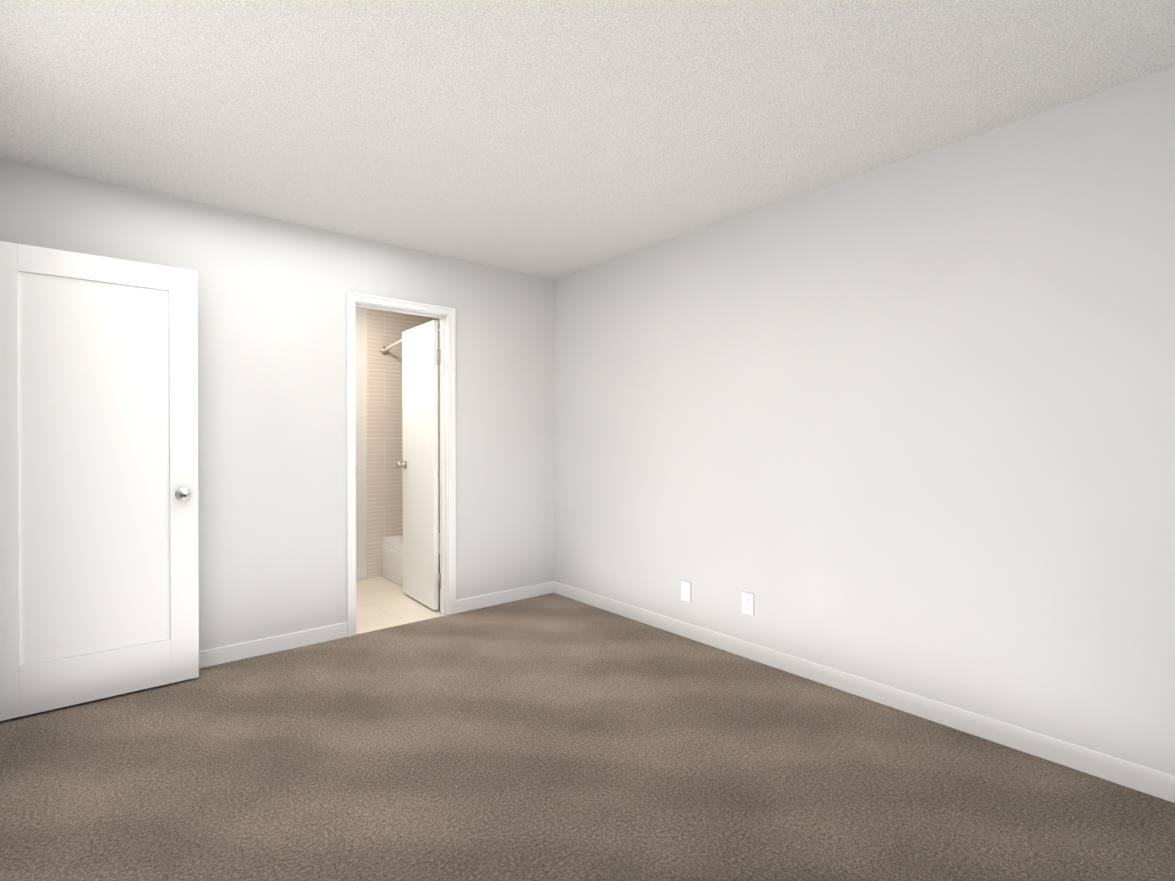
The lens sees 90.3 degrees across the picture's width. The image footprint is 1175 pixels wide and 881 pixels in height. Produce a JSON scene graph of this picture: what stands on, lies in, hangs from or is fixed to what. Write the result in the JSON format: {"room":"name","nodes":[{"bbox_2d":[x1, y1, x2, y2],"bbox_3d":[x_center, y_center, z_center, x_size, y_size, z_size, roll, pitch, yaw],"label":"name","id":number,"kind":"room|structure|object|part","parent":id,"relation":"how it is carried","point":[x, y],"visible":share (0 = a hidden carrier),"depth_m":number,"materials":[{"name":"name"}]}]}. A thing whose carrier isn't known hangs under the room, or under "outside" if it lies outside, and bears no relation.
{"room":"empty bedroom","nodes":[
{"label":"empty bedroom","id":0,"kind":"room"},
{"bbox_2d":[0,160,553,650],"bbox_3d":[-1.489,-0.027,3.603,3.340,2.440,0.115,0,0,-40],"label":"wall","id":1,"kind":"structure","parent":0,"point":[272,452],"depth_m":3.37,"materials":[{"name":"paint"}]},
{"bbox_2d":[0,241,199,720],"bbox_3d":[-2.260,0.171,2.675,0.815,2.030,0.176,0,0,-40],"label":"entry door","id":2,"kind":"structure","parent":1,"relation":"in","point":[99,589],"depth_m":2.67,"materials":[{"name":"white wood"}]},
{"bbox_3d":[-1.988,0.265,2.904,0.105,0.066,0.176,0,0,-40],"label":"knob","id":3,"kind":"part","parent":2,"relation":"part of","materials":[{"name":"silver metal"}]},
{"bbox_2d":[199,581,553,668],"bbox_3d":[-1.448,1.148,3.562,3.110,0.090,0.012,0,0,-40],"label":"baseboard","id":4,"kind":"structure","parent":1,"relation":"attached to","point":[236,652],"depth_m":3.41,"materials":[{"name":"white wood"}]},
{"bbox_2d":[346,291,455,636],"bbox_3d":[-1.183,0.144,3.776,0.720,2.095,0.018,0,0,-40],"label":"door frame","id":5,"kind":"structure","parent":1,"relation":"attached to","point":[352,298],"depth_m":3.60,"materials":[{"name":"white wood"}]},
{"bbox_2d":[396,320,440,609],"bbox_3d":[-1.223,0.171,4.283,0.173,2.015,0.646,0,0,-38],"label":"bathroom door","id":6,"kind":"structure","parent":1,"relation":"in","point":[421,356],"depth_m":4.23,"materials":[{"name":"white wood"}]},
{"bbox_3d":[-1.391,0.188,4.501,0.173,0.066,0.096,0,0,-38],"label":"knob","id":7,"kind":"part","parent":6,"relation":"part of","materials":[{"name":"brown metal"}]},
{"bbox_2d":[355,307,366,568],"bbox_3d":[-2.369,-0.034,4.719,3.015,2.440,0.115,0,0,-40],"label":"wall","id":8,"kind":"structure","parent":0,"point":[361,507],"depth_m":5.01,"materials":[{"name":"white paint"}]},
{"bbox_2d":[356,567,366,579],"bbox_3d":[-2.647,1.143,4.408,1.950,0.090,0.012,0,0,-40],"label":"baseboard","id":9,"kind":"structure","parent":8,"relation":"attached to","point":[361,573],"depth_m":5.00,"materials":[{"name":"white wood"}]},
{"bbox_2d":[366,308,439,578],"bbox_3d":[-1.544,-0.035,5.327,0.930,2.444,0.020,0,0,-40],"label":"wall tile","id":10,"kind":"structure","parent":8,"relation":"attached to","point":[384,474],"depth_m":5.12,"materials":[{"name":"beige tile"}]},
{"bbox_2d":[380,329,439,354],"bbox_3d":[-1.370,-0.798,4.628,0.072,0.102,1.268,0,0,-40],"label":"shower curtain rod","id":11,"kind":"object","parent":10,"relation":"attached to","point":[384,350],"visible":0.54,"depth_m":5.03,"materials":[{"name":"white metal"}]},
{"bbox_2d":[356,576,446,633],"bbox_3d":[-1.867,1.221,4.221,3.130,0.056,1.535,0,0,-40],"label":"floor","id":12,"kind":"structure","parent":0,"point":[382,602],"depth_m":4.17,"materials":[{"name":"beige tile"}]},
{"bbox_2d":[381,531,439,603],"bbox_3d":[-1.086,1.015,4.879,0.811,0.340,1.259,0,0,-40],"label":"bathtub","id":13,"kind":"object","parent":12,"relation":"on","point":[392,557],"visible":0.17,"depth_m":4.92,"materials":[{"name":"white ceramic"}]},
{"bbox_2d":[0,593,1174,880],"bbox_3d":[0.004,1.233,1.842,3.340,0.060,4.515,0,0,-40],"label":"floor carpet","id":14,"kind":"object","parent":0,"point":[550,737],"visible":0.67,"depth_m":2.08,"materials":[{"name":"brown carpet"}]},
{"bbox_2d":[0,0,1174,279],"bbox_3d":[-0.940,-1.298,2.034,4.515,0.120,6.050,0,0,-40],"label":"ceiling","id":15,"kind":"structure","parent":0,"point":[550,138],"depth_m":2.12,"materials":[{"name":"white paint"}]},
{"bbox_2d":[554,67,1174,774],"bbox_3d":[0.741,-0.026,3.461,0.115,2.440,6.050,0,0,-40],"label":"wall","id":16,"kind":"structure","parent":0,"point":[908,425],"depth_m":2.52,"materials":[{"name":"paint"}]},
{"bbox_2d":[681,580,690,602],"bbox_3d":[0.596,0.915,3.543,0.008,0.121,0.076,0,0,-40],"label":"electrical outlet plate","id":17,"kind":"object","parent":16,"relation":"attached to","point":[685,590],"visible":1,"depth_m":3.54,"materials":[{"name":"white plastic"}]},
{"bbox_2d":[742,591,753,615],"bbox_3d":[0.879,0.895,3.207,0.009,0.121,0.076,0,0,-40],"label":"duplex electrical outlet","id":18,"kind":"object","parent":16,"relation":"attached to","point":[748,603],"visible":1,"depth_m":3.20,"materials":[{"name":"white plastic"}]},
{"bbox_2d":[554,581,1174,802],"bbox_3d":[1.155,1.152,2.880,0.012,0.090,4.388,0,0,-40],"label":"baseboard","id":19,"kind":"structure","parent":16,"relation":"attached to","point":[1141,778],"depth_m":2.52,"materials":[{"name":"white wood"}]}
]}

